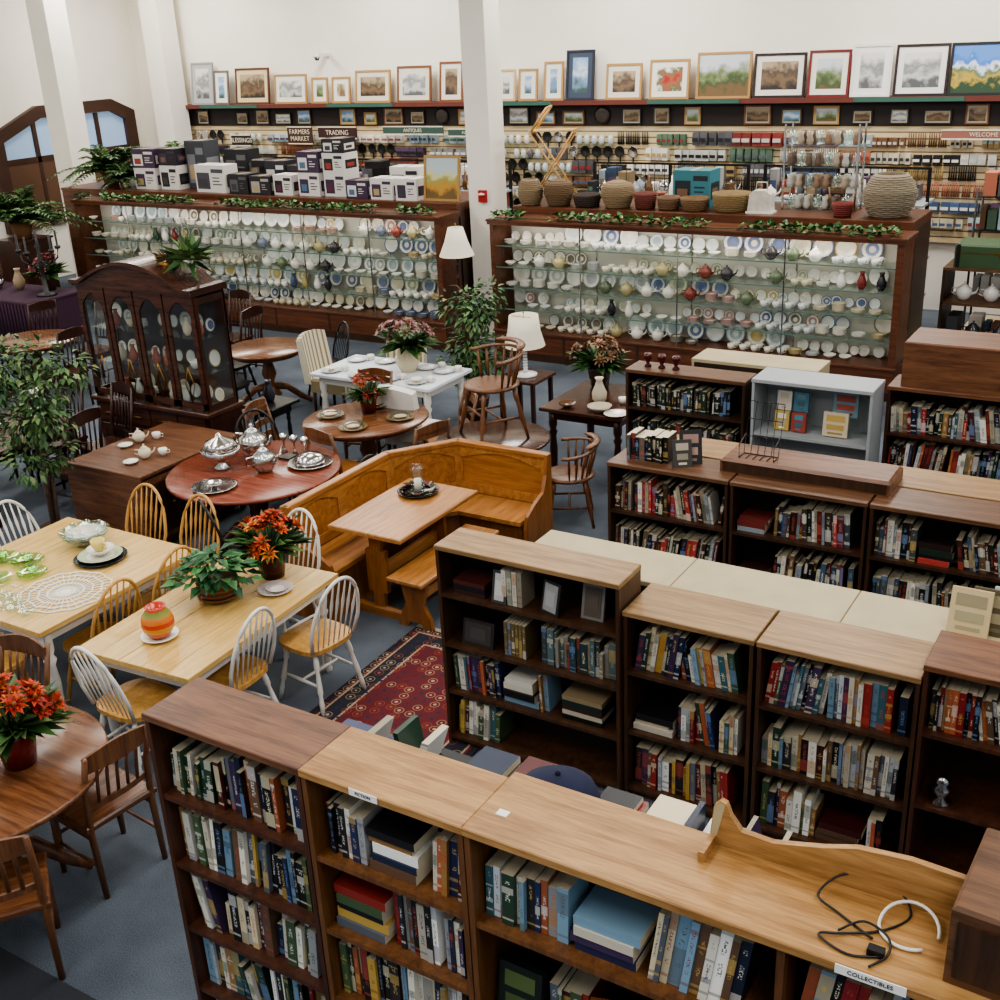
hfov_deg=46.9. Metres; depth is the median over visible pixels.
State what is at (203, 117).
framed picture
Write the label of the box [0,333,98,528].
ficus tree
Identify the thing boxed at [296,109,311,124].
framed picture
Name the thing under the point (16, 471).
dining chair
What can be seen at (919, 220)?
display cabinet
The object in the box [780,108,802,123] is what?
framed picture
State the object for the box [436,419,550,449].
table
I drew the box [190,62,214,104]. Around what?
framed picture
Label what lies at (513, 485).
bench
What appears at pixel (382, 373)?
chair
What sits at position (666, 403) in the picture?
books
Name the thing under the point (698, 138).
wall
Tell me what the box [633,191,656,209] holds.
wicker basket
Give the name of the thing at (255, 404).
chair
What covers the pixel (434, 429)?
chair
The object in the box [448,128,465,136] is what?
wooden sign
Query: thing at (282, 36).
wall
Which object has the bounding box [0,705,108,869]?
table
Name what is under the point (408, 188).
appliance box
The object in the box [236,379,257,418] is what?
chair
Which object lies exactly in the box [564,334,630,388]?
flower bouquet
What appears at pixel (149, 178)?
appliance box
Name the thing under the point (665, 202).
wicker basket
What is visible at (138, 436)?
tea set
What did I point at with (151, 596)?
chair
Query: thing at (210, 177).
appliance box
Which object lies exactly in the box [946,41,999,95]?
framed picture
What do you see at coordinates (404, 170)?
appliance box
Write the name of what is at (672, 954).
books
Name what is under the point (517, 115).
framed picture
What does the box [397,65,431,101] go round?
framed picture
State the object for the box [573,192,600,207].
wicker basket
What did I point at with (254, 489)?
table
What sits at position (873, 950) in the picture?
power cord
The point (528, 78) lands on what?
framed picture
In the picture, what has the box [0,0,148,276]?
wall
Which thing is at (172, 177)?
appliance box
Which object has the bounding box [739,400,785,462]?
rack
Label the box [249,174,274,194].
appliance box
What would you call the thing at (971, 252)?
trunk
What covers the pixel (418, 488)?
centerpiece
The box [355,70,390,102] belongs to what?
framed picture
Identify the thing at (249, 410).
chair
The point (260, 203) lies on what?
ivy garland
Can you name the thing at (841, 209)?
wicker basket
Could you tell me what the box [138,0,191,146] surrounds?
support column
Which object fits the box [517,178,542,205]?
wicker basket
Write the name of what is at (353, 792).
label
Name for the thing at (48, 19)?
support column
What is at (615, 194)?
wicker basket
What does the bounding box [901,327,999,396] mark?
cabinet box
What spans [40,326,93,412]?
dining chair
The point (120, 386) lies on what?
dining chair
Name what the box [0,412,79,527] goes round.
dining table
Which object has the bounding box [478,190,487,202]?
fire alarm
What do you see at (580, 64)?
framed picture
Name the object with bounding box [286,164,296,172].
appliance box
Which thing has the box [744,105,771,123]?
framed picture
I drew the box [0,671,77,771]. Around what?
flower arrangement
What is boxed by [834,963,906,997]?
label
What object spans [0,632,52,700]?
slat chair
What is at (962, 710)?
books
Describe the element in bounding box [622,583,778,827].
bookcase
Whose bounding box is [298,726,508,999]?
bookcase
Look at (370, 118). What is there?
framed picture
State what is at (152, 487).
chair
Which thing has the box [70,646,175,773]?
chair
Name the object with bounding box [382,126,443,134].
wooden sign
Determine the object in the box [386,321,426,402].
upholstered chair
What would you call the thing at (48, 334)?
table
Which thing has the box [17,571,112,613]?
lace doily
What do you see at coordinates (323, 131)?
wooden sign
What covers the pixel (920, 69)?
framed picture
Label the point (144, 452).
tea set
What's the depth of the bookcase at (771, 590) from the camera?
6.48 m
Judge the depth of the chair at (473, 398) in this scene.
11.35 m
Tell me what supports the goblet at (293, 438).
on the table at (254, 489)
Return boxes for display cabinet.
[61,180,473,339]
[513,197,932,339]
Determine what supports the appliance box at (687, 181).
on the display cabinet at (919, 220)
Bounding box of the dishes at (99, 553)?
[73,537,127,566]
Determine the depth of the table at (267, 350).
13.93 m
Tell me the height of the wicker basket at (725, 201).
0.220 m
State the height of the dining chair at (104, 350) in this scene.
1.046 m
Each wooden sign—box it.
[230,134,251,145]
[286,126,313,143]
[317,126,357,138]
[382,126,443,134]
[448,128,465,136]
[941,129,999,139]
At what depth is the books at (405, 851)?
4.17 m
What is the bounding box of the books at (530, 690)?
[453,650,561,742]
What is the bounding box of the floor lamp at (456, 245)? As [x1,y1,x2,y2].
[439,224,474,364]
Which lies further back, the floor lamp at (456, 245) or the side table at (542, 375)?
the floor lamp at (456, 245)
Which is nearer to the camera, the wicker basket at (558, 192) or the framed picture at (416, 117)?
the wicker basket at (558, 192)
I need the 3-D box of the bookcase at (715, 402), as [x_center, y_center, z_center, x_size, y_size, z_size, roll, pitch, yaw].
[1.642,-0.438,10.039,1.076,1.420,0.288,11,26,30]
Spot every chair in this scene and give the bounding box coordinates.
[0,500,39,546]
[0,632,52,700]
[0,834,65,980]
[1,456,18,478]
[4,650,28,693]
[23,299,65,366]
[31,376,87,488]
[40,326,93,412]
[44,406,103,503]
[49,724,167,899]
[62,577,150,703]
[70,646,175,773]
[73,302,112,385]
[79,381,133,453]
[101,483,172,614]
[124,545,195,616]
[157,493,219,588]
[197,499,240,559]
[206,606,278,702]
[228,289,256,374]
[233,359,260,398]
[235,304,262,388]
[235,409,290,516]
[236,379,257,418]
[242,397,296,498]
[279,576,366,715]
[281,508,320,650]
[296,329,351,411]
[302,426,358,477]
[308,321,352,404]
[343,367,396,458]
[358,454,374,464]
[377,384,440,449]
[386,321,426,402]
[413,418,450,445]
[423,386,477,443]
[459,336,529,441]
[551,432,600,528]
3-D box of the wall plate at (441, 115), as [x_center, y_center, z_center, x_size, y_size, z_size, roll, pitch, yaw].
[-1.019,-6.710,20.149,0.280,0.280,0.030,11,26,30]
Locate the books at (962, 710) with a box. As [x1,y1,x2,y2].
[928,675,999,744]
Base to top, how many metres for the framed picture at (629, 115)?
0.248 m
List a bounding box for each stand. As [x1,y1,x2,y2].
[0,234,59,286]
[528,105,578,192]
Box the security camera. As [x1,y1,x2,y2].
[313,52,328,60]
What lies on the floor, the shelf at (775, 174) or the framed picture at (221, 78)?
the shelf at (775, 174)
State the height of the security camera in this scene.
0.137 m
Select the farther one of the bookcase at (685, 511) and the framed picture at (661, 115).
the framed picture at (661, 115)
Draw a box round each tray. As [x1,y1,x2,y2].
[191,477,236,493]
[287,451,332,469]
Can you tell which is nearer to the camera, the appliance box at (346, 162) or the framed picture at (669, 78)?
the appliance box at (346, 162)
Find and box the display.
[781,122,867,211]
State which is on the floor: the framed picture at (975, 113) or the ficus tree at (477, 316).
the ficus tree at (477, 316)
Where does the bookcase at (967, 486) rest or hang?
on the floor
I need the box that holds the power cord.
[817,873,912,967]
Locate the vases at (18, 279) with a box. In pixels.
[0,268,24,289]
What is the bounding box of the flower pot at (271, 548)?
[225,508,317,580]
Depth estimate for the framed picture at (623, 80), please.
18.16 m
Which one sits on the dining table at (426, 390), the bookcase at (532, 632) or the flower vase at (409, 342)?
the flower vase at (409, 342)
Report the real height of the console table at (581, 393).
0.750 m
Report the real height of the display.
1.000 m
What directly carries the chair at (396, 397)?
on the floor
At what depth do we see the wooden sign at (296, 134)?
21.66 m
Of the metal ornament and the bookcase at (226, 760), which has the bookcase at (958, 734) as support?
the metal ornament
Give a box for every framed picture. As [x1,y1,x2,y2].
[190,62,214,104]
[196,110,209,124]
[213,70,229,104]
[235,67,270,103]
[235,112,248,124]
[254,109,269,124]
[274,74,307,103]
[274,113,291,124]
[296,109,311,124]
[311,77,328,102]
[331,77,350,102]
[339,109,355,124]
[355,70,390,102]
[364,112,376,124]
[383,108,403,124]
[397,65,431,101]
[409,111,425,124]
[424,155,460,201]
[439,61,463,101]
[458,109,464,124]
[501,69,515,100]
[508,106,529,124]
[518,68,538,100]
[536,111,555,123]
[543,61,564,100]
[563,111,584,123]
[565,49,595,99]
[605,63,642,99]
[622,108,641,123]
[648,59,690,98]
[653,107,670,123]
[684,107,700,123]
[695,51,753,98]
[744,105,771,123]
[752,52,807,97]
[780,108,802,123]
[806,49,852,97]
[813,105,839,123]
[849,43,894,96]
[851,109,873,123]
[889,108,909,123]
[892,43,951,96]
[923,109,952,123]
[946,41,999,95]
[965,104,990,123]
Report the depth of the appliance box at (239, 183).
17.94 m
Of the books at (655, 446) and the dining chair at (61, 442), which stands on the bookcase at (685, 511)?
the books at (655, 446)
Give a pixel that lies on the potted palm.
(20, 214)
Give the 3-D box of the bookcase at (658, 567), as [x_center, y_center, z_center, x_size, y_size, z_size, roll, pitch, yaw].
[0.674,0.894,7.211,0.996,1.200,0.418,11,26,30]
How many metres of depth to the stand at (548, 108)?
15.57 m
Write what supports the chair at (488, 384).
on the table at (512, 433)
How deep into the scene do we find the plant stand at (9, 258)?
18.87 m
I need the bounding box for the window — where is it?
[0,99,139,234]
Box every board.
[697,798,965,919]
[720,443,902,496]
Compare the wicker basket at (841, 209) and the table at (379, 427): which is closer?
the table at (379, 427)
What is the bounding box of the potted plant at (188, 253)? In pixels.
[158,231,216,280]
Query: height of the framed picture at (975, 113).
0.268 m
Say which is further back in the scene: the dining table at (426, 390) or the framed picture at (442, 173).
the framed picture at (442, 173)
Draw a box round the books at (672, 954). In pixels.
[485,849,914,999]
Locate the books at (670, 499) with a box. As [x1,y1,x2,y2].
[615,470,723,562]
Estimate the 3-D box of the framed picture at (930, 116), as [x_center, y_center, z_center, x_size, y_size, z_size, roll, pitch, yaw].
[6.098,-5.341,16.064,0.383,0.204,0.034,11,26,30]
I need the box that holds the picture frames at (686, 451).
[671,430,701,467]
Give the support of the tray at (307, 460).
on the table at (254, 489)
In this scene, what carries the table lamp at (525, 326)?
on the side table at (542, 375)
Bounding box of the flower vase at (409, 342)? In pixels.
[374,316,443,372]
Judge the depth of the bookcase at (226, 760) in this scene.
4.54 m
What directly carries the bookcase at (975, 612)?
on the floor
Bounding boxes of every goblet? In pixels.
[279,433,306,460]
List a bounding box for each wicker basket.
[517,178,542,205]
[543,175,573,206]
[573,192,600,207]
[600,176,634,208]
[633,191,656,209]
[656,195,680,210]
[680,195,709,211]
[712,190,750,212]
[832,201,853,217]
[862,171,918,218]
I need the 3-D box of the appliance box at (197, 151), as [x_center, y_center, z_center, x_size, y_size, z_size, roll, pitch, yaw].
[-4.853,-5.511,18.895,0.424,0.751,0.354,10,26,29]
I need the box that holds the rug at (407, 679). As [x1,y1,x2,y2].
[309,624,478,756]
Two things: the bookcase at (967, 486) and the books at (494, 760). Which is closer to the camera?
the books at (494, 760)
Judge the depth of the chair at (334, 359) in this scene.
14.22 m
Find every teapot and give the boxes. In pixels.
[235,423,271,457]
[246,444,282,473]
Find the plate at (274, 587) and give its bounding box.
[257,580,292,595]
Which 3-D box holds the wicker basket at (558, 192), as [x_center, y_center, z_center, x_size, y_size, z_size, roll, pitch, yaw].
[0.778,-4.103,15.271,0.414,0.388,0.412,3,23,13]
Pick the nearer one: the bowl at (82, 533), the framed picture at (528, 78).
the bowl at (82, 533)
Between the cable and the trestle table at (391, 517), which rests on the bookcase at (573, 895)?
the cable
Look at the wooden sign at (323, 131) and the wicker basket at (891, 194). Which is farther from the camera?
the wooden sign at (323, 131)
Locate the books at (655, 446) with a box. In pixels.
[626,427,676,463]
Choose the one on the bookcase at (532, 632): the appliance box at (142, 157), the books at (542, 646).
the books at (542, 646)
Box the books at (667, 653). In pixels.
[633,623,747,806]
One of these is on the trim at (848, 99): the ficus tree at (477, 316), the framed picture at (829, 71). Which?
the framed picture at (829, 71)
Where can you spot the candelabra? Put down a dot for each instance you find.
(45, 293)
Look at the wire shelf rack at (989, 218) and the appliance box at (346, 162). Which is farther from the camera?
the appliance box at (346, 162)
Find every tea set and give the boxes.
[118,428,162,447]
[123,444,169,464]
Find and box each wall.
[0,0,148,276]
[126,0,999,314]
[194,130,999,229]
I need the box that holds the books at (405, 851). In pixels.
[326,791,468,999]
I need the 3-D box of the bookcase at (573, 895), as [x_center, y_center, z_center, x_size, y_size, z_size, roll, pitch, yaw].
[0.917,2.006,3.694,2.136,1.800,0.348,11,26,30]
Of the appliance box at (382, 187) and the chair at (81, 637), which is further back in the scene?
the appliance box at (382, 187)
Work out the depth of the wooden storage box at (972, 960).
2.99 m
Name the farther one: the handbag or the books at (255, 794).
the handbag
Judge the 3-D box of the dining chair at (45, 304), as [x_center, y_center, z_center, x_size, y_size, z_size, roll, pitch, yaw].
[-6.349,-2.268,15.947,0.514,1.046,0.440,18,30,41]
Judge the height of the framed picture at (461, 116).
0.251 m
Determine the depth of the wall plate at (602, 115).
18.60 m
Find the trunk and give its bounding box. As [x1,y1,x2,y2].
[953,237,999,269]
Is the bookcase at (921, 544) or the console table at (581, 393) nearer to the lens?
the bookcase at (921, 544)
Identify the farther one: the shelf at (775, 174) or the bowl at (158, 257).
the shelf at (775, 174)
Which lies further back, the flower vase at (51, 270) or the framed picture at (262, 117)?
the framed picture at (262, 117)
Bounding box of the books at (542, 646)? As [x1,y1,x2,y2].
[453,565,615,728]
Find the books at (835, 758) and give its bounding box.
[759,652,914,849]
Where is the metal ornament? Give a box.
[929,773,952,807]
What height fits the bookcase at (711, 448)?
1.200 m
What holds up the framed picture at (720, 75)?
on the trim at (848, 99)
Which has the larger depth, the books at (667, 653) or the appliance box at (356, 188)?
the appliance box at (356, 188)
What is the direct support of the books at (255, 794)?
on the bookcase at (226, 760)
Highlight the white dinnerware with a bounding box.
[320,354,462,384]
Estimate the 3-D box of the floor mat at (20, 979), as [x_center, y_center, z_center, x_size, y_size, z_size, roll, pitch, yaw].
[-2.703,2.548,5.166,1.100,0.012,1.420,11,26,30]
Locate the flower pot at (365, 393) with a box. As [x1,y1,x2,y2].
[341,372,391,413]
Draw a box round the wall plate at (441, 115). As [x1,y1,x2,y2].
[435,108,447,123]
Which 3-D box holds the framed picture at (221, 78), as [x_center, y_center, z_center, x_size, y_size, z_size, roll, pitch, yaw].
[-5.408,-8.010,22.398,0.380,0.619,0.104,11,26,30]
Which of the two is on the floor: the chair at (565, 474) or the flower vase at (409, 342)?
the chair at (565, 474)
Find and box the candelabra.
[14,230,59,297]
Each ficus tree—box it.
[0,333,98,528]
[434,274,513,420]
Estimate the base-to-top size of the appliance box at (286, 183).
0.301 m
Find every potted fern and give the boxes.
[45,144,141,188]
[92,162,140,190]
[133,140,223,179]
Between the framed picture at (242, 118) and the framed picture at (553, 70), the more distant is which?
the framed picture at (242, 118)
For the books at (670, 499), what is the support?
on the bookcase at (685, 511)
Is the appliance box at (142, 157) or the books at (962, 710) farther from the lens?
the appliance box at (142, 157)
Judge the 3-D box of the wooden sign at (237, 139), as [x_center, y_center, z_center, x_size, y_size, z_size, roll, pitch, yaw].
[-5.036,-7.003,22.453,0.556,0.220,0.027,11,26,30]
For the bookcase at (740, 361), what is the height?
1.460 m
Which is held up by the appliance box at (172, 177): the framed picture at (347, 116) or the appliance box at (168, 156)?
the appliance box at (168, 156)
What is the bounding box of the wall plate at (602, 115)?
[594,106,609,123]
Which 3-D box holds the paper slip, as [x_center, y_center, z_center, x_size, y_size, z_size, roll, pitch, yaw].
[0.010,1.032,3.801,0.040,0.002,0.030,11,26,30]
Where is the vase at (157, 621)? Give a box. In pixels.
[140,601,178,642]
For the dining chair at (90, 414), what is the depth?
10.96 m
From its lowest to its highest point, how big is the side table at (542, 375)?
0.580 m
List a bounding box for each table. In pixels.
[0,282,85,353]
[0,329,79,398]
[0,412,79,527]
[0,517,197,701]
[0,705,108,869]
[66,421,245,541]
[76,556,338,736]
[165,440,340,551]
[231,337,312,402]
[243,395,299,439]
[302,402,428,461]
[309,354,471,418]
[327,478,477,620]
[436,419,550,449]
[499,368,555,423]
[539,380,625,466]
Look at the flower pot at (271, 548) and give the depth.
7.84 m
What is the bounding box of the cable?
[877,900,940,951]
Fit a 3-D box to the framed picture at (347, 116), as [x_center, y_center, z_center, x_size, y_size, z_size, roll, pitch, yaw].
[-2.797,-7.042,21.177,0.342,0.278,0.036,11,26,30]
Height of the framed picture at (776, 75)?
0.619 m
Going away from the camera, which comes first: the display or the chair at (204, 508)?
the chair at (204, 508)
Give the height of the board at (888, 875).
0.165 m
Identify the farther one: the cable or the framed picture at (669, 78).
the framed picture at (669, 78)
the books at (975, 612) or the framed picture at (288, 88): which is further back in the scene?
the framed picture at (288, 88)
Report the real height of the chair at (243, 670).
0.976 m
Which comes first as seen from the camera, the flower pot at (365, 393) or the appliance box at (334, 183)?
the flower pot at (365, 393)
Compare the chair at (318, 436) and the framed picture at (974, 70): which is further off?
the framed picture at (974, 70)
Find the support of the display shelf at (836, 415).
on the floor
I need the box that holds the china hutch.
[68,253,245,440]
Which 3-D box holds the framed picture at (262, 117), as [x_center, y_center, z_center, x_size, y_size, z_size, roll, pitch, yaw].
[-4.575,-7.374,22.203,0.345,0.275,0.036,11,26,30]
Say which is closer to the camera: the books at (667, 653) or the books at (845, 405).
the books at (667, 653)
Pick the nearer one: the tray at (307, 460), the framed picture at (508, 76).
the tray at (307, 460)
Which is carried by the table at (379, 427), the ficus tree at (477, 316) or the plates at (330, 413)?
the plates at (330, 413)
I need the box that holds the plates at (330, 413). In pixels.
[316,403,414,430]
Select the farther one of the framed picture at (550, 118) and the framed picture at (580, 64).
the framed picture at (550, 118)
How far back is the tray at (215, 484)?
9.60 m
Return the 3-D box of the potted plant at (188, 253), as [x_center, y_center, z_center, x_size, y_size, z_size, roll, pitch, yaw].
[-2.957,-2.280,10.930,0.543,0.518,0.601,-6,23,-7]
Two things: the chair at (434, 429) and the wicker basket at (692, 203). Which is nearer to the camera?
the chair at (434, 429)
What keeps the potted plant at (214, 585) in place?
on the dining table at (205, 641)
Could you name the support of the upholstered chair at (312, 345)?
on the floor
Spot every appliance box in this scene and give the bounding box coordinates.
[130,147,165,167]
[134,168,161,189]
[157,147,186,165]
[159,164,189,189]
[183,139,220,188]
[194,163,237,192]
[223,147,259,171]
[228,172,259,194]
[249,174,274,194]
[264,159,295,173]
[272,172,299,195]
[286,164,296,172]
[295,149,322,172]
[297,172,324,196]
[321,137,355,152]
[321,151,358,172]
[323,170,359,196]
[345,178,370,198]
[369,175,403,199]
[389,164,423,176]
[395,176,423,200]
[673,167,720,207]
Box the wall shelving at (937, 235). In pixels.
[190,125,999,243]
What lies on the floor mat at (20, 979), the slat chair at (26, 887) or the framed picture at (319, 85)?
the slat chair at (26, 887)
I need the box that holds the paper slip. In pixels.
[495,809,509,816]
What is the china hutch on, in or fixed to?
on the floor
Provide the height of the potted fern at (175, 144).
0.792 m
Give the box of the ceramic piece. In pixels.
[558,376,625,417]
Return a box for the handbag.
[745,182,776,213]
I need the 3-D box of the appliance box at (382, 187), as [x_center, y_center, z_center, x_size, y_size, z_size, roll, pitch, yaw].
[-1.628,-4.523,16.696,0.404,0.301,0.304,11,26,30]
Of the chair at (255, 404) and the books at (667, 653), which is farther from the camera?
the chair at (255, 404)
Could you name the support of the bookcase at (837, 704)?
on the floor
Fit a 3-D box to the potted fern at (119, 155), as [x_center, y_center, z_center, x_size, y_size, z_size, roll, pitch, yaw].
[-6.616,-5.714,19.703,1.614,0.685,1.960,9,25,27]
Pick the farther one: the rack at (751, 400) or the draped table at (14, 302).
the draped table at (14, 302)
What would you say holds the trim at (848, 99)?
attached to the wall at (282, 36)
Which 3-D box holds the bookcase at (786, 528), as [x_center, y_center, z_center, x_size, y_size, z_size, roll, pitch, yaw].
[2.122,0.438,8.144,0.946,1.200,0.368,11,26,30]
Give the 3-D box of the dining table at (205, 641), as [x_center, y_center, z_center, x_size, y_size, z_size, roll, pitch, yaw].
[-1.861,1.060,7.706,0.917,0.750,1.520,9,25,26]
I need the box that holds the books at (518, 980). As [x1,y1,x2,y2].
[498,954,609,999]
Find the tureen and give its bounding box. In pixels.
[200,432,239,470]
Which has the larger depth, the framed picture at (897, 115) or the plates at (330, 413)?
the framed picture at (897, 115)
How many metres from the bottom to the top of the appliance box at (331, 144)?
0.201 m
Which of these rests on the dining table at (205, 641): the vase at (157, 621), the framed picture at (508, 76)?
the vase at (157, 621)
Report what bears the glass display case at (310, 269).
on the floor
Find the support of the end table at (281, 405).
on the floor
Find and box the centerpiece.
[397,478,438,498]
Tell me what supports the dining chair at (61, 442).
on the floor
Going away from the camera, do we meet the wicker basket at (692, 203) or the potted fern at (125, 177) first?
the wicker basket at (692, 203)
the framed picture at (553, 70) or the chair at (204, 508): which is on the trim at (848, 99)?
the framed picture at (553, 70)
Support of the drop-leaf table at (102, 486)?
on the floor
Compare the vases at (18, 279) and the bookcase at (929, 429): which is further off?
the vases at (18, 279)
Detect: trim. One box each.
[185,95,999,108]
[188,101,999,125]
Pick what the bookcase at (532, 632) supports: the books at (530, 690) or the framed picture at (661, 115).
the books at (530, 690)
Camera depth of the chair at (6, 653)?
7.67 m
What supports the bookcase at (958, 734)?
on the floor
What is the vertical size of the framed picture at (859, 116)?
0.207 m
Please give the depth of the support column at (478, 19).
15.60 m
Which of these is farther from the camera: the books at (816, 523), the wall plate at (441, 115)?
the wall plate at (441, 115)
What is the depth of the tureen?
9.87 m
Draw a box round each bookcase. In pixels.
[141,677,350,999]
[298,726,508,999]
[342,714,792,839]
[433,527,640,790]
[461,772,990,999]
[535,530,696,591]
[606,448,737,563]
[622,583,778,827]
[625,360,756,443]
[651,430,743,459]
[671,559,860,622]
[691,348,830,373]
[728,474,876,590]
[750,610,934,853]
[841,585,999,642]
[863,487,999,607]
[881,374,999,479]
[897,466,999,501]
[904,630,999,874]
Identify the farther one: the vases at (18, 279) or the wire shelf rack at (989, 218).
the vases at (18, 279)
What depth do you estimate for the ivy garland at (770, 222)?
13.68 m
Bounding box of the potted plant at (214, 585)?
[159,542,265,603]
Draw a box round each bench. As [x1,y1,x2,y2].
[279,438,552,622]
[386,524,498,630]
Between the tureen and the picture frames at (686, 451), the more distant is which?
the tureen
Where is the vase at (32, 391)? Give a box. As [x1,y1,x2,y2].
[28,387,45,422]
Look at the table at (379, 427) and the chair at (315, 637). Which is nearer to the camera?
the chair at (315, 637)
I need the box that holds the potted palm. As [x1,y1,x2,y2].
[0,185,102,238]
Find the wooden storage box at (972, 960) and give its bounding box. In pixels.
[943,828,999,999]
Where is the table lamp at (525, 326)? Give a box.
[505,311,544,377]
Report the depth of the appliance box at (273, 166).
17.97 m
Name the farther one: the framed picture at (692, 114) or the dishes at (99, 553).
the framed picture at (692, 114)
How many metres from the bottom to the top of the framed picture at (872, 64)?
0.699 m
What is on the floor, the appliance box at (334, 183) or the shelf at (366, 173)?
the shelf at (366, 173)
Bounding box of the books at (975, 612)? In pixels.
[946,585,999,638]
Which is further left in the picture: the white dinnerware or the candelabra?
the candelabra
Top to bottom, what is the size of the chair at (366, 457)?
0.936 m
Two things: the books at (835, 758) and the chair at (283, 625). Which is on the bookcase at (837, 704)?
the books at (835, 758)
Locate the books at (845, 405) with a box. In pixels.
[774,389,860,438]
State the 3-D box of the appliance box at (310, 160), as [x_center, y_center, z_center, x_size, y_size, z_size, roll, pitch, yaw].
[-2.789,-5.098,17.334,0.424,0.301,0.354,10,26,29]
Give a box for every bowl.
[66,524,101,541]
[151,248,171,266]
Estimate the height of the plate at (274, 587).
0.041 m
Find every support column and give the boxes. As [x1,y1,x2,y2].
[25,0,95,276]
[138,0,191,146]
[458,0,506,339]
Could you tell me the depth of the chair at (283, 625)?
8.50 m
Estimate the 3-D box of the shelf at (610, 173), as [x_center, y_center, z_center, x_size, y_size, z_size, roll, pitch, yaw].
[2.458,-3.745,16.840,2.400,2.280,0.700,11,26,30]
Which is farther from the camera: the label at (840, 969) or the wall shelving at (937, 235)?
the wall shelving at (937, 235)
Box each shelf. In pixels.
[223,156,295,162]
[358,158,517,209]
[588,161,750,198]
[750,367,885,461]
[763,164,934,295]
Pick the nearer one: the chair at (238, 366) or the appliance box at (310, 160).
the chair at (238, 366)
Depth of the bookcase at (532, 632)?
6.81 m
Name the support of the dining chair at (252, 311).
on the floor
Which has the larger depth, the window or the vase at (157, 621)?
the window
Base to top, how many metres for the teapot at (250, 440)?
0.312 m
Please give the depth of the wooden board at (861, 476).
7.92 m
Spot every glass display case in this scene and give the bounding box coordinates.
[70,195,465,349]
[485,213,918,401]
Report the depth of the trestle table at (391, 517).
8.93 m
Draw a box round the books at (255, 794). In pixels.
[170,737,325,999]
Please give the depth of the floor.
8.09 m
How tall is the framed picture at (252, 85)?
0.649 m
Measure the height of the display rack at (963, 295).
1.400 m
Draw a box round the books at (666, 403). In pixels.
[632,377,740,442]
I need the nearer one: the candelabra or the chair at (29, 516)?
the chair at (29, 516)
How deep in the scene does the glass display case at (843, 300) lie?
14.22 m
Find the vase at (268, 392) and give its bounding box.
[263,379,274,402]
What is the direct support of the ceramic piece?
on the console table at (581, 393)
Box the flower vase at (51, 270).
[23,252,70,290]
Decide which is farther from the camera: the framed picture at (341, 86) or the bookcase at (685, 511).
the framed picture at (341, 86)
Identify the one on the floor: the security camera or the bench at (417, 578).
the bench at (417, 578)
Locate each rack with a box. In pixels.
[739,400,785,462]
[937,258,999,333]
[962,170,999,331]
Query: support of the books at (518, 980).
on the bookcase at (573, 895)
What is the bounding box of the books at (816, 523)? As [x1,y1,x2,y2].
[737,498,858,589]
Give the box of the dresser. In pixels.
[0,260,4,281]
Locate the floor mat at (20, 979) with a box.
[0,947,95,999]
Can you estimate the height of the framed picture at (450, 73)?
0.649 m
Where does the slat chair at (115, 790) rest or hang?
on the floor
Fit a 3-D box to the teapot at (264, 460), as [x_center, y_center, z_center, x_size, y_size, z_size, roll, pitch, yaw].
[-2.014,-0.364,9.865,0.304,0.254,0.219,-4,22,-3]
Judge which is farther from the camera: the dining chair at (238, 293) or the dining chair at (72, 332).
the dining chair at (238, 293)
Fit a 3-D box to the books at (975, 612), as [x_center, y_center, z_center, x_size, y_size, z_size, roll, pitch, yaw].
[2.513,0.575,5.895,0.390,0.238,0.180,11,26,30]
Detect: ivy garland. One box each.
[71,191,437,214]
[489,208,902,240]
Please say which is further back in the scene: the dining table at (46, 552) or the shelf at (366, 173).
the shelf at (366, 173)
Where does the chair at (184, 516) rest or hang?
on the floor
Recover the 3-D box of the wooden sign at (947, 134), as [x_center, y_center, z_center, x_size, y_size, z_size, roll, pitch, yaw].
[6.585,-4.971,15.689,1.100,0.140,0.027,11,26,30]
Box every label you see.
[348,788,376,804]
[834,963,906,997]
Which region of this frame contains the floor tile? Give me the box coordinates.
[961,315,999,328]
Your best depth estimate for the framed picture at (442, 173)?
16.12 m
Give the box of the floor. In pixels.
[0,273,999,999]

